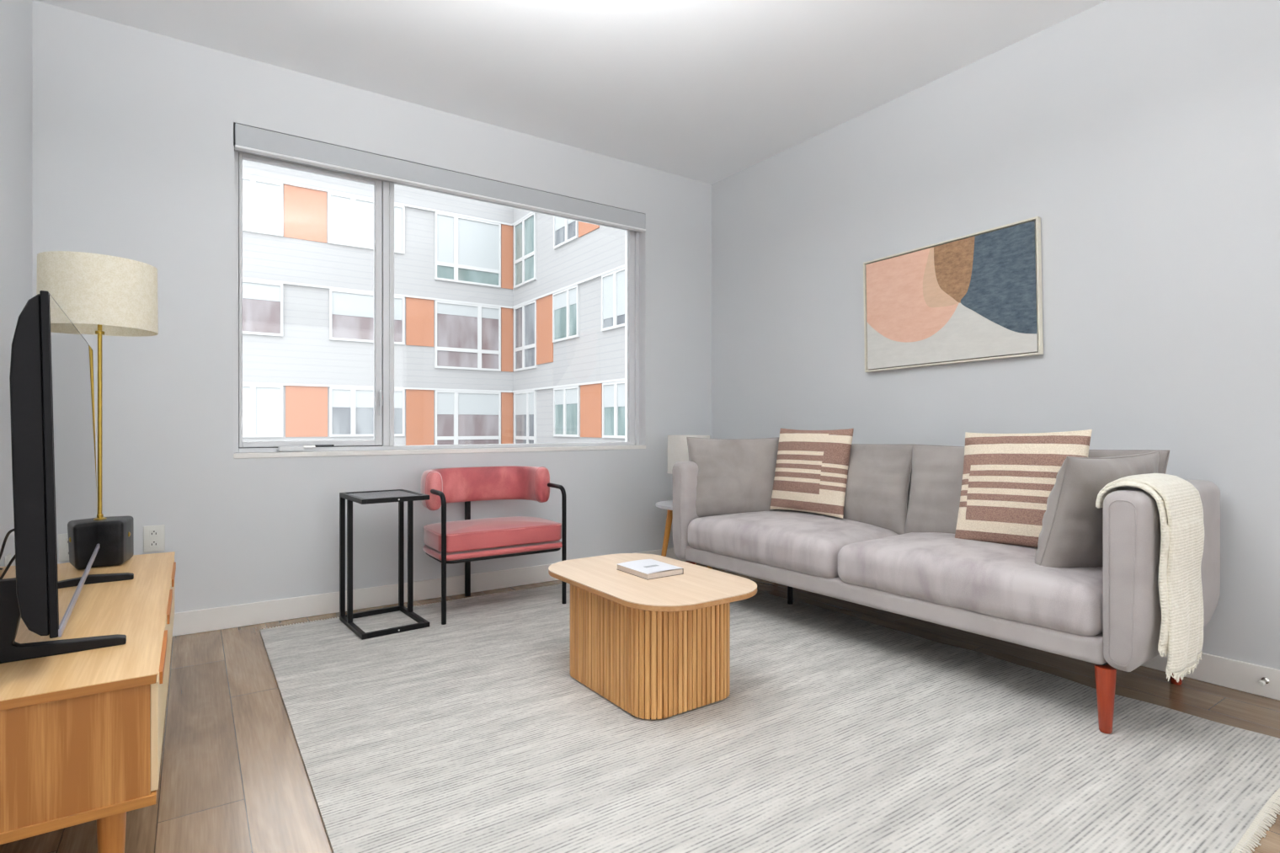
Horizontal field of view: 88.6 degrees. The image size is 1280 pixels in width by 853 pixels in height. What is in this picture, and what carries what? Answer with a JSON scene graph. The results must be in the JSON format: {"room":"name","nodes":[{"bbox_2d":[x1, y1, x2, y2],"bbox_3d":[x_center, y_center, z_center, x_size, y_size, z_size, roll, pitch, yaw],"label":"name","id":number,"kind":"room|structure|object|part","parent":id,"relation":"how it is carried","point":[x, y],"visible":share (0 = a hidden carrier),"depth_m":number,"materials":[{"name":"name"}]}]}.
{"room":"living room","nodes":[
{"label":"living room","id":0,"kind":"room"},
{"bbox_2d":[0,0,32,566],"bbox_3d":[-0.619,-0.410,-0.247,0.200,2.740,7.490,0,0,-34],"label":"wall","id":1,"kind":"structure","parent":0,"point":[16,16],"depth_m":2.41,"materials":[{"name":"paint"}]},
{"bbox_2d":[4,553,10,566],"bbox_3d":[-2.271,0.520,2.360,0.009,0.118,0.078,0,0,-34],"label":"wall outlet","id":2,"kind":"object","parent":1,"relation":"attached to","point":[7,558],"visible":0.41,"depth_m":2.34,"materials":[{"name":"plastic"}]},
{"bbox_2d":[0,528,14,570],"bbox_3d":[-1.875,0.368,1.942,1.152,0.263,0.045,0,0,45],"label":"power cable","id":3,"kind":"object","parent":2,"relation":"attached to","point":[12,530],"visible":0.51,"depth_m":1.66,"materials":[{"name":"black rubber"}]},
{"bbox_2d":[32,0,711,613],"bbox_3d":[-1.060,-0.410,3.865,3.706,2.740,0.200,0,0,-34],"label":"wall","id":4,"kind":"structure","parent":0,"point":[133,127],"depth_m":3.13,"materials":[{"name":"paint"}]},
{"bbox_2d":[143,524,165,552],"bbox_3d":[-2.195,0.506,2.964,0.078,0.118,0.009,0,0,-34],"label":"wall outlet","id":5,"kind":"object","parent":4,"relation":"attached to","point":[153,536],"visible":1,"depth_m":2.96,"materials":[{"name":"plastic"}]},
{"bbox_2d":[149,529,158,537],"bbox_3d":[-2.193,0.482,2.962,0.034,0.032,0.002,0,0,-34],"label":"receptacle","id":6,"kind":"object","parent":5,"relation":"attached to","point":[152,533],"depth_m":2.96,"materials":[{"name":"plastic"}]},
{"bbox_2d":[149,539,158,548],"bbox_3d":[-2.193,0.530,2.962,0.034,0.032,0.002,0,0,-34],"label":"receptacle","id":7,"kind":"object","parent":5,"relation":"attached to","point":[152,543],"depth_m":2.96,"materials":[{"name":"plastic"}]},
{"bbox_2d":[172,547,687,636],"bbox_3d":[-1.000,0.907,3.777,3.682,0.106,0.013,0,0,-34],"label":"baseboard","id":8,"kind":"structure","parent":4,"relation":"attached to","point":[236,616],"depth_m":3.38,"materials":[{"name":"paint"}]},
{"bbox_2d":[233,122,645,458],"bbox_3d":[-0.995,-0.652,3.880,2.404,1.610,0.159,0,0,-34],"label":"window","id":9,"kind":"structure","parent":4,"relation":"in","point":[382,443],"depth_m":3.62,"materials":[{"name":"paint"}]},
{"bbox_3d":[-1.779,0.114,3.347,0.115,0.028,0.035,0,0,-34],"label":"crank handle","id":10,"kind":"part","parent":9,"relation":"part of","materials":[{"name":"plastic"}]},
{"bbox_3d":[-1.722,-0.629,3.442,0.624,1.407,0.004,0,0,-34],"label":"glass","id":11,"kind":"part","parent":9,"relation":"part of","materials":[{"name":"clear glass"}]},
{"bbox_3d":[-1.712,-0.629,3.447,0.675,1.467,0.046,0,0,-34],"label":"sash","id":12,"kind":"part","parent":9,"relation":"part of","materials":[{"name":"plastic"}]},
{"bbox_3d":[-1.416,-0.130,3.583,0.018,0.141,0.048,0,0,-22],"label":"lock lever","id":13,"kind":"part","parent":9,"relation":"part of","materials":[{"name":"plastic"}]},
{"bbox_2d":[233,122,645,232],"bbox_3d":[-0.975,-1.396,3.850,2.404,0.120,0.100,0,0,-34],"label":"roller blind","id":14,"kind":"object","parent":9,"relation":"attached to","point":[248,140],"visible":0.99,"depth_m":3.64,"materials":[{"name":"grey fabric"}]},
{"bbox_3d":[-0.984,0.141,3.863,2.404,0.023,0.119,0,0,-34],"label":"sill","id":15,"kind":"part","parent":9,"relation":"part of","materials":[{"name":"paint"}]},
{"bbox_2d":[34,0,1106,184],"bbox_3d":[0.995,-1.855,0.854,4.106,0.150,7.490,0,0,-34],"label":"ceiling","id":16,"kind":"structure","parent":0,"point":[706,91],"depth_m":3.11,"materials":[{"name":"paint"}]},
{"bbox_2d":[0,563,1279,852],"bbox_3d":[0.995,1.020,0.854,4.106,0.120,7.490,0,0,-34],"label":"floor","id":17,"kind":"structure","parent":0,"point":[233,778],"depth_m":2.09,"materials":[{"name":"wood"}]},
{"bbox_2d":[0,551,175,852],"bbox_3d":[-1.506,0.710,1.680,0.497,0.500,1.441,0,0,-34],"label":"tv console","id":18,"kind":"object","parent":17,"relation":"on","point":[82,732],"visible":0.91,"depth_m":1.20,"materials":[{"name":"brown wood"}]},
{"bbox_2d":[0,554,15,579],"bbox_3d":[-1.859,0.609,1.900,0.976,0.663,0.086,0,0,44],"label":"cable","id":19,"kind":"object","parent":18,"relation":"attached to","point":[12,560],"visible":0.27,"depth_m":1.63,"materials":[{"name":"black rubber"}]},
{"bbox_2d":[0,290,133,663],"bbox_3d":[-1.430,0.106,1.632,0.260,0.708,1.111,0,0,-37],"label":"television","id":20,"kind":"object","parent":18,"relation":"on","point":[56,544],"visible":1,"depth_m":1.23,"materials":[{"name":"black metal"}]},
{"bbox_3d":[-1.400,0.382,1.654,0.004,0.013,1.111,-2,1,-37],"label":"trim","id":21,"kind":"part","parent":20,"relation":"part of","materials":[{"name":"grey metal"}]},
{"bbox_2d":[36,250,158,567],"bbox_3d":[-1.805,-0.043,2.194,0.314,1.003,0.314,0,0,-26],"label":"table lamp","id":22,"kind":"object","parent":18,"relation":"on","point":[101,295],"visible":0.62,"depth_m":2.12,"materials":[{"name":"beige fabric"}]},
{"bbox_3d":[-1.805,-0.433,2.194,0.314,0.223,0.314,0,0,-26],"label":"lamp shade","id":23,"kind":"part","parent":22,"relation":"part of","materials":[{"name":"beige fabric"}]},
{"bbox_3d":[-1.010,0.832,1.255,0.048,0.257,0.048,0,0,-34],"label":"leg","id":24,"kind":"part","parent":18,"relation":"part of","materials":[{"name":"brown wood"}]},
{"bbox_3d":[-1.042,0.581,1.423,0.010,0.202,0.468,0,0,-34],"label":"drawer","id":25,"kind":"part","parent":18,"relation":"part of","materials":[{"name":"brown wood"}]},
{"bbox_3d":[-1.040,0.496,1.425,0.016,0.024,0.320,0,0,-34],"label":"recessed pull","id":26,"kind":"part","parent":18,"relation":"part of","materials":[{"name":"brown wood"}]},
{"bbox_3d":[-1.309,0.581,1.815,0.010,0.202,0.468,0,0,-34],"label":"drawer","id":27,"kind":"part","parent":18,"relation":"part of","materials":[{"name":"brown wood"}]},
{"bbox_3d":[-1.307,0.496,1.816,0.016,0.024,0.320,0,0,-34],"label":"recessed pull","id":28,"kind":"part","parent":18,"relation":"part of","materials":[{"name":"brown wood"}]},
{"bbox_3d":[-1.576,0.581,2.206,0.010,0.202,0.468,0,0,-34],"label":"drawer","id":29,"kind":"part","parent":18,"relation":"part of","materials":[{"name":"brown wood"}]},
{"bbox_3d":[-1.574,0.496,2.207,0.016,0.024,0.320,0,0,-34],"label":"recessed pull","id":30,"kind":"part","parent":18,"relation":"part of","materials":[{"name":"brown wood"}]},
{"bbox_2d":[655,500,712,569],"bbox_3d":[0.320,0.733,4.304,0.436,0.456,0.436,0,0,-34],"label":"round side table","id":31,"kind":"object","parent":17,"relation":"on","point":[668,504],"visible":0.25,"depth_m":4.25,"materials":[{"name":"brown wood"}]},
{"bbox_3d":[0.174,0.739,4.264,0.104,0.426,0.041,0,0,-20],"label":"leg","id":32,"kind":"part","parent":31,"relation":"part of","materials":[{"name":"brown wood"}]},
{"bbox_2d":[667,435,709,474],"bbox_3d":[0.320,0.281,4.304,0.280,0.447,0.280,0,0,-34],"label":"table lamp","id":33,"kind":"object","parent":31,"relation":"on","point":[677,445],"visible":0.32,"depth_m":4.20,"materials":[{"name":"fabric"}]},
{"bbox_2d":[259,582,1279,852],"bbox_3d":[0.112,0.954,2.500,2.479,0.012,3.134,0,0,-34],"label":"area rug","id":34,"kind":"object","parent":17,"relation":"on","point":[834,732],"visible":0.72,"depth_m":1.93,"materials":[{"name":"grey carpet"}]},
{"bbox_2d":[339,489,429,639],"bbox_3d":[-1.238,0.638,3.171,0.308,0.625,0.387,0,0,-38],"label":"side table","id":35,"kind":"object","parent":34,"relation":"on","point":[400,496],"visible":1,"depth_m":3.22,"materials":[{"name":"black metal"}]},
{"bbox_3d":[-1.463,0.638,3.226,0.022,0.581,0.022,0,0,-38],"label":"leg","id":36,"kind":"part","parent":35,"relation":"part of","materials":[{"name":"black metal"}]},
{"bbox_3d":[-1.377,0.638,3.117,0.022,0.581,0.022,0,0,-38],"label":"leg","id":37,"kind":"part","parent":35,"relation":"part of","materials":[{"name":"black metal"}]},
{"bbox_3d":[-1.238,0.337,3.172,0.308,0.022,0.385,0,0,-38],"label":"frame","id":38,"kind":"part","parent":35,"relation":"part of","materials":[{"name":"black metal"}]},
{"bbox_3d":[-1.238,0.940,3.172,0.308,0.022,0.385,0,0,-38],"label":"frame","id":39,"kind":"part","parent":35,"relation":"part of","materials":[{"name":"black metal"}]},
{"bbox_3d":[-1.238,0.638,3.403,0.022,0.581,0.022,0,0,-38],"label":"leg","id":40,"kind":"part","parent":35,"relation":"part of","materials":[{"name":"black metal"}]},
{"bbox_3d":[-1.153,0.638,3.295,0.022,0.581,0.022,0,0,-38],"label":"leg","id":41,"kind":"part","parent":35,"relation":"part of","materials":[{"name":"black metal"}]},
{"bbox_2d":[420,465,566,624],"bbox_3d":[-0.820,0.593,3.553,0.696,0.733,0.537,0,0,-34],"label":"armchair","id":42,"kind":"object","parent":34,"relation":"on","point":[467,541],"visible":0.99,"depth_m":3.47,"materials":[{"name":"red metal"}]},
{"bbox_3d":[-1.008,0.632,3.253,0.032,0.636,0.254,0,0,-31],"label":"leg","id":43,"kind":"part","parent":42,"relation":"part of","materials":[{"name":"black metal"}]},
{"bbox_3d":[-0.975,0.660,3.714,0.030,0.600,0.018,0,0,-34],"label":"leg","id":44,"kind":"part","parent":42,"relation":"part of","materials":[{"name":"black metal"}]},
{"bbox_3d":[-0.873,0.328,3.631,0.690,0.196,0.348,0,0,-34],"label":"backrest","id":45,"kind":"part","parent":42,"relation":"part of","materials":[{"name":"pink fabric"}]},
{"bbox_2d":[423,516,561,553],"bbox_3d":[-0.808,0.560,3.535,0.670,0.110,0.454,0,0,-34],"label":"seat cushion","id":46,"kind":"object","parent":42,"relation":"on","point":[497,535],"depth_m":3.36,"materials":[{"name":"pink fabric"}]},
{"bbox_3d":[-0.805,0.658,3.530,0.652,0.016,0.464,0,0,-34],"label":"seat rail","id":47,"kind":"part","parent":42,"relation":"part of","materials":[{"name":"black metal"}]},
{"bbox_3d":[-0.473,0.632,3.618,0.032,0.636,0.254,0,0,-37],"label":"leg","id":48,"kind":"part","parent":42,"relation":"part of","materials":[{"name":"black metal"}]},
{"bbox_2d":[548,553,757,719],"bbox_3d":[0.025,0.750,2.430,0.527,0.402,0.815,0,0,-35],"label":"coffee table","id":49,"kind":"object","parent":34,"relation":"on","point":[655,648],"visible":0.94,"depth_m":2.22,"materials":[{"name":"brown wood"}]},
{"bbox_2d":[617,559,683,579],"bbox_3d":[0.035,0.537,2.483,0.164,0.025,0.208,0,0,-34],"label":"book","id":50,"kind":"object","parent":49,"relation":"on","point":[644,568],"visible":1,"depth_m":2.44,"materials":[{"name":"white paper"}]},
{"bbox_2d":[672,443,1220,733],"bbox_3d":[1.143,0.522,3.051,0.837,0.874,2.234,0,0,-36],"label":"sofa","id":51,"kind":"object","parent":17,"relation":"on","point":[894,547],"visible":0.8,"depth_m":2.49,"materials":[{"name":"grey fabric"}]},
{"bbox_3d":[0.525,0.471,3.900,0.800,0.548,0.125,0,0,-36],"label":"arm","id":52,"kind":"part","parent":51,"relation":"part of","materials":[{"name":"grey fabric"}]},
{"bbox_2d":[686,437,779,517],"bbox_3d":[0.549,0.290,3.728,0.566,0.462,0.184,0,0,-3],"label":"cushion","id":53,"kind":"object","parent":51,"relation":"on","point":[735,476],"visible":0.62,"depth_m":3.66,"materials":[{"name":"fabric"}]},
{"bbox_3d":[0.805,0.849,3.520,0.028,0.202,0.028,0,0,-36],"label":"leg","id":54,"kind":"part","parent":51,"relation":"part of","materials":[{"name":"black metal"}]},
{"bbox_2d":[688,510,898,577],"bbox_3d":[0.797,0.566,3.408,0.685,0.211,0.982,0,0,-36],"label":"seat cushion","id":55,"kind":"object","parent":51,"relation":"on","point":[790,543],"depth_m":3.16,"materials":[{"name":"grey fabric"}]},
{"bbox_2d":[769,428,853,518],"bbox_3d":[0.904,0.235,3.492,0.160,0.451,0.476,0,0,-37],"label":"striped cushion","id":56,"kind":"object","parent":51,"relation":"on","point":[811,472],"visible":1,"depth_m":3.42,"materials":[{"name":"brown fabric"}]},
{"bbox_2d":[778,444,913,534],"bbox_3d":[0.998,0.305,3.556,0.217,0.440,1.020,12,-7,-36],"label":"cushion","id":57,"kind":"object","parent":51,"relation":"on","point":[879,481],"depth_m":3.21,"materials":[{"name":"grey fabric"}]},
{"bbox_3d":[1.112,0.701,3.029,0.688,0.082,1.995,0,0,-36],"label":"seat","id":58,"kind":"part","parent":51,"relation":"part of","materials":[{"name":"grey fabric"}]},
{"bbox_3d":[1.421,0.471,3.256,0.120,0.548,1.975,0,0,-36],"label":"frame","id":59,"kind":"part","parent":51,"relation":"part of","materials":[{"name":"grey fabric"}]},
{"bbox_2d":[837,532,1103,635],"bbox_3d":[1.381,0.567,2.615,0.685,0.211,0.982,0,0,-36],"label":"seat cushion","id":60,"kind":"object","parent":51,"relation":"on","point":[991,583],"depth_m":2.36,"materials":[{"name":"grey fabric"}]},
{"bbox_2d":[954,429,1092,547],"bbox_3d":[1.499,0.245,2.595,0.179,0.469,0.484,0,0,-39],"label":"striped cushion","id":61,"kind":"object","parent":51,"relation":"on","point":[1008,482],"visible":0.71,"depth_m":2.57,"materials":[{"name":"brown fabric"}]},
{"bbox_2d":[904,444,1168,533],"bbox_3d":[1.588,0.305,2.755,0.217,0.440,1.000,12,-7,-36],"label":"cushion","id":62,"kind":"object","parent":51,"relation":"on","point":[936,477],"depth_m":2.97,"materials":[{"name":"grey fabric"}]},
{"bbox_2d":[1034,451,1159,568],"bbox_3d":[1.617,0.322,2.322,0.494,0.468,0.238,0,0,-19],"label":"cushion","id":63,"kind":"object","parent":51,"relation":"on","point":[1071,534],"visible":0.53,"depth_m":2.21,"materials":[{"name":"fabric"}]},
{"bbox_3d":[1.450,0.849,2.045,0.057,0.202,0.057,0,0,-36],"label":"leg","id":64,"kind":"part","parent":51,"relation":"part of","materials":[{"name":"brown wood"}]},
{"bbox_2d":[1095,473,1204,682],"bbox_3d":[1.628,0.459,2.090,0.365,0.612,0.212,0,0,-36],"label":"throw blanket","id":65,"kind":"object","parent":51,"relation":"on","point":[1179,503],"visible":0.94,"depth_m":1.98,"materials":[{"name":"white fabric"}]},
{"bbox_3d":[1.770,0.471,2.209,0.800,0.548,0.125,0,0,-36],"label":"arm","id":66,"kind":"part","parent":51,"relation":"part of","materials":[{"name":"grey fabric"}]},
{"bbox_3d":[2.002,0.854,2.451,0.057,0.212,0.057,0,0,-36],"label":"leg","id":67,"kind":"part","parent":51,"relation":"part of","materials":[{"name":"brown wood"}]},
{"bbox_2d":[711,0,1279,669],"bbox_3d":[2.608,-0.410,1.955,0.200,2.740,7.490,0,0,-34],"label":"wall","id":68,"kind":"structure","parent":0,"point":[1143,136],"depth_m":2.83,"materials":[{"name":"paint"}]},
{"bbox_2d":[863,216,1043,372],"bbox_3d":[1.532,-0.623,3.319,0.028,0.618,0.925,0,-1,-34],"label":"framed picture","id":69,"kind":"object","parent":68,"relation":"attached to","point":[977,296],"visible":1,"depth_m":3.25,"materials":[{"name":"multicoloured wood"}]},
{"bbox_2d":[1141,652,1279,700],"bbox_3d":[2.523,0.907,1.890,0.013,0.106,7.077,0,0,-34],"label":"baseboard","id":70,"kind":"structure","parent":68,"relation":"attached to","point":[1236,674],"depth_m":2.40,"materials":[{"name":"paint"}]},
{"bbox_2d":[1258,677,1269,686],"bbox_3d":[2.195,0.900,2.311,0.055,0.022,0.022,0,0,-34],"label":"door stop","id":71,"kind":"object","parent":68,"relation":"attached to","point":[1264,680],"visible":1,"depth_m":2.31,"materials":[{"name":"silver metal"}]},
{"bbox_3d":[2.201,0.900,2.315,0.040,0.022,0.022,0,0,-34],"label":"stem","id":72,"kind":"part","parent":71,"relation":"part of","materials":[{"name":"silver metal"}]},
{"label":"outside","id":73,"kind":"structure","parent":0,"visible":0},
{"bbox_3d":[-5.637,10.110,8.260,120.000,0.300,100.000,0,0,-34],"label":"ground","id":74,"kind":"structure","parent":73,"visible":0},
{"bbox_2d":[242,160,624,445],"bbox_3d":[-8.528,0.810,13.793,29.460,18.300,23.400,0,0,-34],"label":"apartment building","id":75,"kind":"structure","parent":74,"relation":"on","point":[509,322],"depth_m":20.44,"materials":[{"name":"white"}]},
{"bbox_2d":[242,178,280,233],"bbox_3d":[-11.076,-6.349,18.924,1.247,1.442,0.012,0,0,-34],"label":"blind","id":76,"kind":"object","parent":75,"relation":"hanging from","point":[261,198],"depth_m":18.99,"materials":[{"name":"white fabric"}]},
{"bbox_2d":[242,386,280,434],"bbox_3d":[-11.076,-0.433,18.924,1.247,1.414,0.012,0,0,-34],"label":"blind","id":77,"kind":"object","parent":75,"relation":"hanging from","point":[261,405],"depth_m":19.00,"materials":[{"name":"white fabric"}]},
{"bbox_3d":[-11.083,-3.425,18.935,1.247,1.410,0.015,0,0,-34],"label":"pane","id":78,"kind":"part","parent":75,"relation":"part of","materials":[{"name":"clear glass"}]},
{"bbox_2d":[242,282,280,301],"bbox_3d":[-11.076,-3.897,18.924,1.247,0.465,0.012,0,0,-34],"label":"blind","id":79,"kind":"object","parent":75,"relation":"hanging from","point":[252,291],"depth_m":19.00,"materials":[{"name":"white fabric"}]},
{"bbox_3d":[-10.014,-6.365,19.662,1.156,1.550,0.030,0,0,-34],"label":"orange panel","id":80,"kind":"part","parent":75,"relation":"part of","materials":[{"name":"orange paint"}]},
{"bbox_3d":[-9.986,-0.450,19.681,1.136,1.520,0.030,0,0,-34],"label":"orange panel","id":81,"kind":"part","parent":75,"relation":"part of","materials":[{"name":"orange"}]},
{"bbox_2d":[330,194,402,250],"bbox_3d":[-8.572,-6.349,20.632,2.132,1.442,0.012,0,0,-34],"label":"blind","id":82,"kind":"object","parent":75,"relation":"hanging from","point":[351,217],"depth_m":20.44,"materials":[{"name":"white fabric"}]},
{"bbox_3d":[-8.560,-0.450,20.656,2.085,1.380,0.015,0,0,-34],"label":"pane","id":83,"kind":"part","parent":75,"relation":"part of","materials":[{"name":"grey glass"}]},
{"bbox_2d":[331,389,402,408],"bbox_3d":[-8.553,-0.866,20.645,2.085,0.547,0.012,0,0,-34],"label":"blind","id":84,"kind":"object","parent":75,"relation":"hanging from","point":[341,398],"depth_m":20.45,"materials":[{"name":"white fabric"}]},
{"bbox_3d":[-8.560,-3.425,20.656,2.085,1.410,0.015,0,0,-34],"label":"pane","id":85,"kind":"part","parent":75,"relation":"part of","materials":[{"name":"clear glass"}]},
{"bbox_2d":[331,291,402,320],"bbox_3d":[-8.553,-3.781,20.645,2.085,0.698,0.012,0,0,-34],"label":"blind","id":86,"kind":"object","parent":75,"relation":"hanging from","point":[356,305],"depth_m":20.46,"materials":[{"name":"white fabric"}]},
{"bbox_3d":[-7.225,-0.100,21.565,0.900,2.220,0.030,0,0,-34],"label":"orange panel","id":87,"kind":"part","parent":75,"relation":"part of","materials":[{"name":"orange paint"}]},
{"bbox_3d":[-7.225,-3.425,21.565,0.900,1.550,0.030,0,0,-34],"label":"orange panel","id":88,"kind":"part","parent":75,"relation":"part of","materials":[{"name":"orange paint"}]},
{"bbox_3d":[-5.877,-0.100,22.488,2.171,2.080,0.015,0,0,-34],"label":"pane","id":89,"kind":"part","parent":75,"relation":"part of","materials":[{"name":"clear glass"}]},
{"bbox_2d":[437,392,498,415],"bbox_3d":[-5.870,-0.774,22.477,2.171,0.733,0.012,0,0,-34],"label":"blind","id":90,"kind":"object","parent":75,"relation":"hanging from","point":[448,403],"depth_m":22.46,"materials":[{"name":"white fabric"}]},
{"bbox_3d":[-5.877,-3.075,22.488,2.171,2.110,0.015,0,0,-34],"label":"pane","id":91,"kind":"part","parent":75,"relation":"part of","materials":[{"name":"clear glass"}]},
{"bbox_2d":[437,302,498,319],"bbox_3d":[-5.870,-3.950,22.477,2.171,0.360,0.012,0,0,-34],"label":"blind","id":92,"kind":"object","parent":75,"relation":"hanging from","point":[460,310],"depth_m":22.44,"materials":[{"name":"white fabric"}]},
{"bbox_3d":[-5.877,-6.015,22.488,2.171,2.110,0.015,0,0,-34],"label":"pane","id":93,"kind":"part","parent":75,"relation":"part of","materials":[{"name":"teal glass"}]},
{"bbox_2d":[437,214,498,269],"bbox_3d":[-5.870,-6.237,22.477,2.171,1.665,0.012,0,0,-34],"label":"blind","id":94,"kind":"object","parent":75,"relation":"hanging from","point":[463,242],"depth_m":22.43,"materials":[{"name":"white fabric"}]},
{"bbox_3d":[-4.712,-0.100,23.280,0.445,2.220,0.030,0,0,-34],"label":"orange panel","id":95,"kind":"part","parent":75,"relation":"part of","materials":[{"name":"orange paint"}]},
{"bbox_3d":[-4.712,-3.075,23.280,0.445,2.250,0.030,0,0,-34],"label":"orange panel","id":96,"kind":"part","parent":75,"relation":"part of","materials":[{"name":"orange paint"}]},
{"bbox_3d":[-4.712,-6.015,23.280,0.445,2.250,0.030,0,0,-34],"label":"orange panel","id":97,"kind":"part","parent":75,"relation":"part of","materials":[{"name":"orange paint"}]},
{"bbox_3d":[-3.940,-0.100,22.535,0.015,2.080,1.581,0,0,-34],"label":"pane","id":98,"kind":"part","parent":75,"relation":"part of","materials":[{"name":"grey glass"}]},
{"bbox_2d":[515,392,533,415],"bbox_3d":[-3.951,-0.774,22.527,0.012,0.733,1.581,0,0,-34],"label":"blind","id":99,"kind":"object","parent":75,"relation":"hanging from","point":[524,401],"depth_m":22.51,"materials":[{"name":"white fabric"}]},
{"bbox_3d":[-3.940,-6.015,22.535,0.015,2.110,1.581,0,0,-34],"label":"pane","id":100,"kind":"part","parent":75,"relation":"part of","materials":[{"name":"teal glass"}]},
{"bbox_3d":[-3.922,-3.075,22.508,0.015,2.110,1.645,0,0,-34],"label":"pane","id":101,"kind":"part","parent":75,"relation":"part of","materials":[{"name":"grey glass"}]},
{"bbox_3d":[-3.092,-3.125,21.287,0.030,2.150,1.168,0,0,-34],"label":"orange panel","id":102,"kind":"part","parent":75,"relation":"part of","materials":[{"name":"orange paint"}]},
{"bbox_2d":[554,216,574,231],"bbox_3d":[-2.274,-6.605,20.070,0.012,0.930,1.390,0,0,-34],"label":"blind","id":103,"kind":"object","parent":75,"relation":"hanging from","point":[560,223],"depth_m":20.27,"materials":[{"name":"white fabric"}]},
{"bbox_2d":[554,287,576,309],"bbox_3d":[-2.276,-3.897,20.073,0.012,0.465,1.500,0,0,-34],"label":"blind","id":104,"kind":"object","parent":75,"relation":"hanging from","point":[565,298],"depth_m":20.07,"materials":[{"name":"white fabric"}]},
{"bbox_3d":[-2.263,-6.365,20.077,0.015,1.410,1.390,0,0,-34],"label":"pane","id":105,"kind":"part","parent":75,"relation":"part of","materials":[{"name":"grey glass"}]},
{"bbox_3d":[-2.265,-3.425,20.080,0.015,1.410,1.500,0,0,-34],"label":"pane","id":106,"kind":"part","parent":75,"relation":"part of","materials":[{"name":"teal glass"}]},
{"bbox_2d":[554,388,577,405],"bbox_3d":[-2.246,-0.912,20.027,0.012,0.456,1.492,0,0,-34],"label":"blind","id":107,"kind":"object","parent":75,"relation":"hanging from","point":[562,396],"depth_m":20.02,"materials":[{"name":"white fabric"}]},
{"bbox_3d":[-2.235,-0.450,20.035,0.015,1.380,1.492,0,0,-34],"label":"pane","id":108,"kind":"part","parent":75,"relation":"part of","materials":[{"name":"teal glass"}]},
{"bbox_3d":[-1.477,-6.365,18.920,0.030,1.550,1.165,0,0,-34],"label":"orange panel","id":109,"kind":"part","parent":75,"relation":"part of","materials":[{"name":"orange paint"}]},
{"bbox_3d":[-1.409,-0.450,18.822,0.030,1.520,1.201,0,0,-34],"label":"orange panel","id":110,"kind":"part","parent":75,"relation":"part of","materials":[{"name":"orange paint"}]},
{"bbox_2d":[602,270,624,319],"bbox_3d":[-0.670,-3.549,17.719,0.012,1.162,1.223,0,0,-34],"label":"blind","id":111,"kind":"object","parent":75,"relation":"hanging from","point":[614,281],"depth_m":17.69,"materials":[{"name":"white fabric"}]},
{"bbox_2d":[603,383,624,407],"bbox_3d":[-0.635,-0.836,17.667,0.012,0.608,1.258,0,0,-34],"label":"blind","id":112,"kind":"object","parent":75,"relation":"hanging from","point":[614,393],"depth_m":17.69,"materials":[{"name":"white fabric"}]},
{"bbox_3d":[-0.659,-3.425,17.726,0.015,1.410,1.223,0,0,-34],"label":"pane","id":113,"kind":"part","parent":75,"relation":"part of","materials":[{"name":"grey glass"}]},
{"bbox_3d":[-0.624,-0.450,17.675,0.015,1.380,1.258,0,0,-34],"label":"pane","id":114,"kind":"part","parent":75,"relation":"part of","materials":[{"name":"teal glass"}]}
]}

